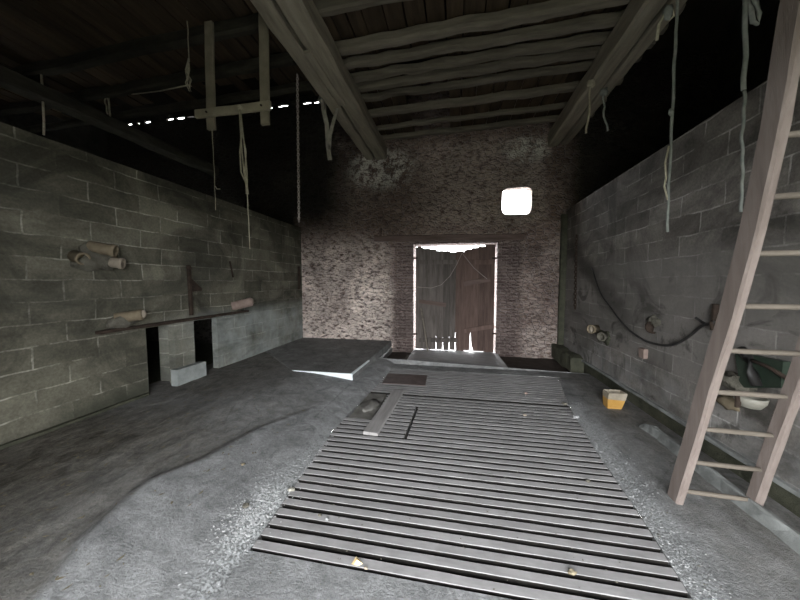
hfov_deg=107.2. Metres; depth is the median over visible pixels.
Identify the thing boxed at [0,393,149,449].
trim
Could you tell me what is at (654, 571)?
concrete slat
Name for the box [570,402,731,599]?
gravel
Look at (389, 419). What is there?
concrete slat
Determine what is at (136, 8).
board
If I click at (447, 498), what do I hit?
concrete slat
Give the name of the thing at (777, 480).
trim
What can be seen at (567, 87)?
joist
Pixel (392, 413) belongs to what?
concrete slat
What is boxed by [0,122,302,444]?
wall
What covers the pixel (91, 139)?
wall
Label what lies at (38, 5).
board
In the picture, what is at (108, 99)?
rope
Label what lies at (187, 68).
rope
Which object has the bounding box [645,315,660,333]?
cluster
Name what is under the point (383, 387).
concrete slat
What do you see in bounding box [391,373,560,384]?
concrete slat
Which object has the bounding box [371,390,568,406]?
concrete slat
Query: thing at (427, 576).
concrete slat
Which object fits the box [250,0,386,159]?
beam
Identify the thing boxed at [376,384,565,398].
concrete slat
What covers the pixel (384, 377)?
concrete slat
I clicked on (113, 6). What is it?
board
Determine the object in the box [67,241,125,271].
cluster
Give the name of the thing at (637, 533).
concrete slat
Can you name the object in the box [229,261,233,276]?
spike
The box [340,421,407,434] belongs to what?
concrete slat
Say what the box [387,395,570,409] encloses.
concrete slat
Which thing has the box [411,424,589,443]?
concrete slat
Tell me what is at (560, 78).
board
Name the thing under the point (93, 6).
board
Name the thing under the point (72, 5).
board
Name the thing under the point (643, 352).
wall block
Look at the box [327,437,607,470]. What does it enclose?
concrete slat
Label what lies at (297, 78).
hanging chain
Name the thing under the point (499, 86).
board
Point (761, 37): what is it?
wall
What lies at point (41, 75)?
rope
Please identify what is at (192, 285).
wall bracket
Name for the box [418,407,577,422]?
concrete slat
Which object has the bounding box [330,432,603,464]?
concrete slat
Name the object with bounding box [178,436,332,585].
gravel
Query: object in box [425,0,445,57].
board
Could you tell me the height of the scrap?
0.024 m
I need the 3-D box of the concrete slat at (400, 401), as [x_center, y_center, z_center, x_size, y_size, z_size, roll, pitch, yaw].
[0.948,1.407,3.793,2.362,0.073,0.061,1,4,11]
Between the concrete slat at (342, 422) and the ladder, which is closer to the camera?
the ladder
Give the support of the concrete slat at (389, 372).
on the floor
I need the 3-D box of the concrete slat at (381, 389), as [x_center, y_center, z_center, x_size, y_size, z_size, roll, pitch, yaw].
[0.922,1.383,4.196,2.700,0.072,0.066,1,4,11]
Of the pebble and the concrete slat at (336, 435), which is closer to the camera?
the pebble
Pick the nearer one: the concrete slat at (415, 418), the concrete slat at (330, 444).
the concrete slat at (330, 444)
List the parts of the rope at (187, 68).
cord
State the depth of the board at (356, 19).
3.92 m
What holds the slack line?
hanging from the joist at (278, 60)
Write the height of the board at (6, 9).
0.034 m
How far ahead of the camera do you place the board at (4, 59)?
4.86 m
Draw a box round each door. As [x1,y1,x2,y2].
[416,246,456,349]
[455,244,494,351]
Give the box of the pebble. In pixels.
[242,502,248,507]
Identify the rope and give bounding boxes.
[40,74,44,134]
[104,98,110,116]
[185,21,191,91]
[212,132,216,209]
[237,105,249,248]
[585,79,595,133]
[599,87,608,130]
[655,0,678,231]
[739,0,761,211]
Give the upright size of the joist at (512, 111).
0.107 m
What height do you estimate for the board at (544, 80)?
0.042 m
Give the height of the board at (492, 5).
0.038 m
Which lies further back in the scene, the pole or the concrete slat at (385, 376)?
the pole
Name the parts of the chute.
rod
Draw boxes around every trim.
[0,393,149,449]
[293,360,369,379]
[368,345,387,359]
[557,214,567,344]
[581,360,799,497]
[639,423,799,554]
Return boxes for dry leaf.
[352,556,362,565]
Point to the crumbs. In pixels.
(374, 369)
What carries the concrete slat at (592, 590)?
on the floor
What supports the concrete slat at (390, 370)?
on the floor
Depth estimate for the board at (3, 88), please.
5.30 m
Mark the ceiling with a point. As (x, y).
(701, 23)
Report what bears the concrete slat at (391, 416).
on the floor
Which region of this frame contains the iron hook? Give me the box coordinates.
[709,304,719,329]
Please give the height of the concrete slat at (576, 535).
0.070 m
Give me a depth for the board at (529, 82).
4.94 m
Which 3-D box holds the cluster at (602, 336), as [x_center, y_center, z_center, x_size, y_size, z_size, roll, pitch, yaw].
[3.102,0.546,4.587,0.214,0.293,0.475,0,3,4]
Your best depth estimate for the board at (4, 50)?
4.77 m
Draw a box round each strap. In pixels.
[297,266,300,288]
[318,96,339,159]
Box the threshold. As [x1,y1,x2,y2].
[407,346,507,367]
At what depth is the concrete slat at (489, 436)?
3.04 m
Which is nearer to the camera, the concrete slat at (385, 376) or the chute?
the chute
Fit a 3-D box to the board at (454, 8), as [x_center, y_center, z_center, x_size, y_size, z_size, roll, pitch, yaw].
[0.672,-3.551,3.618,0.206,0.035,5.668,1,4,11]
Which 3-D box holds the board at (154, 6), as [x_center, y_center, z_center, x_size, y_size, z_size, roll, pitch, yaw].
[-2.996,-3.540,3.417,0.197,0.030,3.992,1,4,11]
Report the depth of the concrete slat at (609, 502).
2.33 m
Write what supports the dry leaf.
on the concrete slat at (427, 576)
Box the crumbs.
[34,369,721,593]
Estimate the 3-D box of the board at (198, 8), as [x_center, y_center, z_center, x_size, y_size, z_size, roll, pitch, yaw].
[-2.549,-3.521,3.118,0.246,0.041,3.538,1,4,11]
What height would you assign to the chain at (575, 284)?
1.431 m
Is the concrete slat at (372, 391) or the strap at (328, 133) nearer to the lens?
the concrete slat at (372, 391)
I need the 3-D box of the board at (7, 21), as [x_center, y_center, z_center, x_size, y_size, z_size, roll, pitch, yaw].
[-5.036,-3.553,3.646,0.239,0.037,3.793,1,4,11]
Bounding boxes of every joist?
[0,13,269,87]
[0,52,296,116]
[25,81,314,132]
[313,0,411,16]
[334,0,629,55]
[342,2,685,69]
[350,23,668,82]
[356,38,655,92]
[361,54,642,101]
[368,77,623,117]
[376,98,606,130]
[381,112,594,140]
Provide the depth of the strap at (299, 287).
7.15 m
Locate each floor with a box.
[0,337,799,599]
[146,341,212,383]
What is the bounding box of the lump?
[721,371,757,391]
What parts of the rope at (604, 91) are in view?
cord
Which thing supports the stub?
attached to the wall at (643, 270)
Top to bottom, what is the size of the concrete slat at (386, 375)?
0.072 m
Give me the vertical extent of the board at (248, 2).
0.038 m
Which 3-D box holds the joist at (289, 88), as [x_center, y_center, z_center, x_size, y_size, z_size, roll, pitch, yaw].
[-4.585,-3.524,5.491,6.504,0.138,0.155,1,4,12]
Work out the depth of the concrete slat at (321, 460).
2.41 m
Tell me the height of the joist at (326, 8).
0.204 m
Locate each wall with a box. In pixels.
[0,101,107,159]
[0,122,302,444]
[107,45,718,358]
[564,77,799,489]
[584,363,799,517]
[714,0,779,113]
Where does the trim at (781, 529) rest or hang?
on the floor at (157, 537)
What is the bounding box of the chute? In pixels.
[735,346,790,387]
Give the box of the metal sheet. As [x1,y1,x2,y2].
[382,373,426,385]
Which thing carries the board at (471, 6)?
on the joist at (326, 8)
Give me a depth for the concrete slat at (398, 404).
3.68 m
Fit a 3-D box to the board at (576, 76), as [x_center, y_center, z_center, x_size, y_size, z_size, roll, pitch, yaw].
[2.553,-3.527,3.182,0.244,0.042,5.839,1,4,11]
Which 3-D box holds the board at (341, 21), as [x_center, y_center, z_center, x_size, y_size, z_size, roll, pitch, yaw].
[-0.728,-3.568,3.895,0.182,0.037,5.635,1,4,11]
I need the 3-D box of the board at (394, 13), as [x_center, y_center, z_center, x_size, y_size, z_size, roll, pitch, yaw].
[-0.264,-3.492,2.623,0.235,0.036,3.730,1,4,11]
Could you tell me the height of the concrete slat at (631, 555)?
0.072 m
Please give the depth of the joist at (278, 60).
4.70 m
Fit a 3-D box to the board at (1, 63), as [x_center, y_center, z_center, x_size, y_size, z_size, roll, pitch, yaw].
[-6.245,-3.575,3.962,0.208,0.038,4.142,1,4,11]
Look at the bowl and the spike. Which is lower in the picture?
the bowl
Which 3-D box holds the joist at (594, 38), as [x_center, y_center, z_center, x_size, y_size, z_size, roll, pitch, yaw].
[0.977,-3.452,4.230,4.804,0.136,0.168,1,4,13]
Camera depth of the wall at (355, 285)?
6.75 m
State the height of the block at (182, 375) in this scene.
0.234 m
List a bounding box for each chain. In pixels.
[296,74,299,222]
[573,234,577,309]
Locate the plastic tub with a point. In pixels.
(612, 399)
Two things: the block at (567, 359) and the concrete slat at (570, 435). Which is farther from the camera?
the block at (567, 359)
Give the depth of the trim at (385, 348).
6.21 m
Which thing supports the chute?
attached to the wall at (643, 270)
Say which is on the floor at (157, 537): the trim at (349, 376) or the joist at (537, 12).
the trim at (349, 376)
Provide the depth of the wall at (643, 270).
2.97 m
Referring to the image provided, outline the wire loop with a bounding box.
[421,253,486,287]
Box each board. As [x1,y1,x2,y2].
[0,0,130,83]
[0,11,153,103]
[0,23,143,106]
[0,34,96,87]
[0,44,117,106]
[0,53,75,92]
[0,62,106,113]
[0,88,73,119]
[0,94,49,115]
[1,0,142,80]
[3,88,59,112]
[22,0,186,101]
[39,0,196,100]
[57,0,182,85]
[75,0,205,94]
[95,310,248,334]
[96,0,204,81]
[116,0,231,85]
[138,0,257,99]
[157,0,253,79]
[179,0,270,80]
[202,0,290,84]
[224,0,303,82]
[244,0,318,95]
[322,16,385,134]
[332,13,393,134]
[346,10,402,132]
[349,393,385,419]
[362,5,414,131]
[383,2,412,62]
[403,0,430,59]
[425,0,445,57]
[446,0,462,127]
[461,0,485,125]
[473,0,508,124]
[487,0,526,122]
[497,0,549,121]
[510,16,564,119]
[523,12,582,118]
[534,8,604,116]
[547,4,627,115]
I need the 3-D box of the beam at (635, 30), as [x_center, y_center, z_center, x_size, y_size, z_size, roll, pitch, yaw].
[2.579,-3.118,2.356,0.428,0.324,7.840,1,4,11]
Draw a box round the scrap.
[567,569,576,575]
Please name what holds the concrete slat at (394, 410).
on the floor
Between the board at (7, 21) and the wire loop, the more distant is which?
the wire loop
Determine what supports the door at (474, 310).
in the wall at (355, 285)
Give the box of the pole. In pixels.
[420,308,428,350]
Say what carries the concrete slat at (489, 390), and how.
on the floor
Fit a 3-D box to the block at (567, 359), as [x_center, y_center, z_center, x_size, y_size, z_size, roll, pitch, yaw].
[3.273,1.137,5.823,0.264,0.342,1.095,1,4,11]
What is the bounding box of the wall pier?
[158,325,169,380]
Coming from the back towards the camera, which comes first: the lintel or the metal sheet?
the lintel
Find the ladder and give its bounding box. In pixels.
[667,0,799,505]
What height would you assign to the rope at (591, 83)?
0.698 m
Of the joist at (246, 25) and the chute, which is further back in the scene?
the joist at (246, 25)
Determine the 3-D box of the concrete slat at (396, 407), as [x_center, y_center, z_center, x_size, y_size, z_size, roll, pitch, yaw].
[-0.024,1.407,3.792,0.452,0.072,0.058,1,4,11]
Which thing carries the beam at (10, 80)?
attached to the wall at (355, 285)
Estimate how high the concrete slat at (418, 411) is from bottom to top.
0.071 m
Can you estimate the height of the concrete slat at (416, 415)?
0.072 m
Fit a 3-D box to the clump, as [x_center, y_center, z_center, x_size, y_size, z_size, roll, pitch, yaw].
[-0.401,1.379,3.859,0.264,0.052,0.443,1,4,11]
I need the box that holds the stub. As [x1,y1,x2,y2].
[716,395,741,411]
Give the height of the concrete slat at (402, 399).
0.072 m
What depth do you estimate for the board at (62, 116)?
5.40 m
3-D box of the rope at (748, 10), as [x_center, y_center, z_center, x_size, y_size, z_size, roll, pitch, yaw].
[2.256,-1.717,1.921,0.146,2.255,0.041,1,4,11]
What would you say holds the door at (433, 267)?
in the wall at (355, 285)
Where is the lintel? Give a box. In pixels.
[374,233,524,241]
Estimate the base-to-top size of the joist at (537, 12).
0.184 m
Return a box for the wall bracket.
[186,265,201,315]
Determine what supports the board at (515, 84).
on the joist at (326, 8)
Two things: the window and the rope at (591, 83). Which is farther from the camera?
the window
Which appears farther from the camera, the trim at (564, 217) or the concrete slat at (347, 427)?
the trim at (564, 217)
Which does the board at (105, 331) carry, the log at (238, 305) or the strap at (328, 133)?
the log at (238, 305)
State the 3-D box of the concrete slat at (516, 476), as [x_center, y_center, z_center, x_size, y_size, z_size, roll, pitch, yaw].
[0.475,1.484,2.543,2.546,0.070,0.060,1,4,11]
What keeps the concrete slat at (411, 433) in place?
on the floor
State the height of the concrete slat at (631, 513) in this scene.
0.070 m
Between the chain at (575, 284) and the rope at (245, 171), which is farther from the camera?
the chain at (575, 284)
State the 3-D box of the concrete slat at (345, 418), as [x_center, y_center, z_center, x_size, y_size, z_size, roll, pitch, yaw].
[-0.276,1.431,3.394,0.771,0.072,0.059,1,4,11]
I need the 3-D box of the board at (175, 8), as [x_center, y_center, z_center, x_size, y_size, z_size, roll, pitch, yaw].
[-2.792,-3.528,3.219,0.250,0.040,3.279,1,4,11]
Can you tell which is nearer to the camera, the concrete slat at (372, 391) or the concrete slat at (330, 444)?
the concrete slat at (330, 444)
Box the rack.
[194,12,270,130]
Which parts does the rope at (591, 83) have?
cord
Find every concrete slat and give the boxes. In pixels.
[252,540,596,599]
[261,528,691,599]
[269,517,687,597]
[276,508,677,580]
[282,498,668,566]
[288,491,660,552]
[294,483,652,540]
[299,475,645,528]
[304,469,639,518]
[308,463,632,508]
[312,456,626,499]
[316,451,621,491]
[320,446,616,483]
[324,441,611,476]
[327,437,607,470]
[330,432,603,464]
[333,428,404,439]
[337,425,406,438]
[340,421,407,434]
[343,417,409,430]
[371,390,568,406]
[373,388,567,402]
[374,386,566,400]
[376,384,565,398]
[378,382,564,395]
[379,408,414,416]
[380,381,563,393]
[381,379,563,391]
[381,405,415,413]
[382,402,575,419]
[383,377,562,389]
[384,399,573,415]
[385,376,561,387]
[385,397,571,412]
[386,375,560,385]
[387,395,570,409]
[387,418,410,426]
[389,372,559,382]
[389,415,411,423]
[390,370,558,380]
[391,369,558,379]
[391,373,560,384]
[391,412,413,419]
[407,436,599,458]
[408,431,595,453]
[410,427,592,447]
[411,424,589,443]
[413,420,587,438]
[414,417,584,434]
[415,413,582,430]
[417,410,579,426]
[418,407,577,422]
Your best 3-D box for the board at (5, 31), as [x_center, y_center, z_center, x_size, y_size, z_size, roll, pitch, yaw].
[-5.296,-3.549,3.619,0.248,0.044,3.980,1,4,11]
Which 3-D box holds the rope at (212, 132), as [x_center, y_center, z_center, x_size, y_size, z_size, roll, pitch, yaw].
[-2.369,-1.693,3.803,0.089,1.046,0.012,1,4,11]
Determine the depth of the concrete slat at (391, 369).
5.12 m
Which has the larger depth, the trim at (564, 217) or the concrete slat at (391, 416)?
the trim at (564, 217)
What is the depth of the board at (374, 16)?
3.88 m
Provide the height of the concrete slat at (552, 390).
0.072 m
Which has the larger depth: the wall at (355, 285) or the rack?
the wall at (355, 285)
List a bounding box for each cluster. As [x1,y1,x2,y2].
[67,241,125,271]
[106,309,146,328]
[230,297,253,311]
[586,325,610,345]
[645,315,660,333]
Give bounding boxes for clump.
[359,399,380,412]
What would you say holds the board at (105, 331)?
attached to the wall at (56, 198)
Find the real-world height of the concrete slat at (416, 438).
0.070 m
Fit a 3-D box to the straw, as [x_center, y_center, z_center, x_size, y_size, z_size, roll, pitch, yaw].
[-2.177,1.295,2.622,1.822,0.116,2.635,1,4,11]
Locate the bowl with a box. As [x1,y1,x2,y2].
[733,396,769,409]
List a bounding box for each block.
[171,361,206,385]
[551,343,583,372]
[639,347,647,358]
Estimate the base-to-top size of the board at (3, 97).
0.036 m
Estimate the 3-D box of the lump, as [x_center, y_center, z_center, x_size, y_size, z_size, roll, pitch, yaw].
[2.686,0.658,2.365,0.175,0.169,0.267,1,4,11]
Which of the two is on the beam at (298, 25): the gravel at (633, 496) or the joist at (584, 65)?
the joist at (584, 65)
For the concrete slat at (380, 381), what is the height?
0.072 m
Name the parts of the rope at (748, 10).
cord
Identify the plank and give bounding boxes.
[363,389,403,435]
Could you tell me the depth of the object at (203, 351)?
6.55 m
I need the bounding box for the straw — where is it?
[0,386,303,590]
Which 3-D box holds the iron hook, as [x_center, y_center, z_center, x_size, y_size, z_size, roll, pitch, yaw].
[2.728,0.152,2.576,0.148,0.234,0.052,-2,4,-26]
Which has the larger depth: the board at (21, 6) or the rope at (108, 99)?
the rope at (108, 99)
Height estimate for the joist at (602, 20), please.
0.163 m
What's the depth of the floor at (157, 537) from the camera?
2.10 m
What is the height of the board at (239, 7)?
0.034 m
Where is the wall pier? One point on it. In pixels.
(163, 330)
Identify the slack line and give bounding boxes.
[131,85,187,94]
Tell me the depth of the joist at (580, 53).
4.36 m
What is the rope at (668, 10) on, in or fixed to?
hanging from the beam at (635, 30)
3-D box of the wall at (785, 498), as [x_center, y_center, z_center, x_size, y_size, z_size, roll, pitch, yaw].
[2.884,1.455,2.501,0.150,0.390,7.790,1,4,11]
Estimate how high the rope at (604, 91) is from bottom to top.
0.565 m
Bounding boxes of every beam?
[0,65,218,175]
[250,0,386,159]
[548,0,686,146]
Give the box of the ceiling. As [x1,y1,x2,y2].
[87,0,741,112]
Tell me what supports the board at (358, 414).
on the floor at (157, 537)
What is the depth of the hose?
3.30 m
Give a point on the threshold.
(469, 357)
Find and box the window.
[496,179,537,220]
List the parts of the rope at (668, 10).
cord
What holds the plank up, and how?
on the concrete slat at (347, 427)
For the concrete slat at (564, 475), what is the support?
on the floor
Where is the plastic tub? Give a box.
[603,389,626,408]
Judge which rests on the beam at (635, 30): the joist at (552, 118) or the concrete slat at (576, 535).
the joist at (552, 118)
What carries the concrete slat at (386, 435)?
on the floor
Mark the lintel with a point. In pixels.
(475, 237)
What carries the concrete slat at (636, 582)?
on the floor
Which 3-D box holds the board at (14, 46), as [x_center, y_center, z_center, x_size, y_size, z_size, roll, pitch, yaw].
[-5.548,-3.554,3.622,0.224,0.045,3.361,1,4,11]
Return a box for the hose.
[591,268,714,346]
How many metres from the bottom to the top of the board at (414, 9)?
0.037 m
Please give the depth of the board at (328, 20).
4.02 m
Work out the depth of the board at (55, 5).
3.94 m
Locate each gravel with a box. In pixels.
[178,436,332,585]
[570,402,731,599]
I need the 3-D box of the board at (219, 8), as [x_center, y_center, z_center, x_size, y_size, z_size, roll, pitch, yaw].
[-2.287,-3.521,3.092,0.236,0.036,3.980,1,4,11]

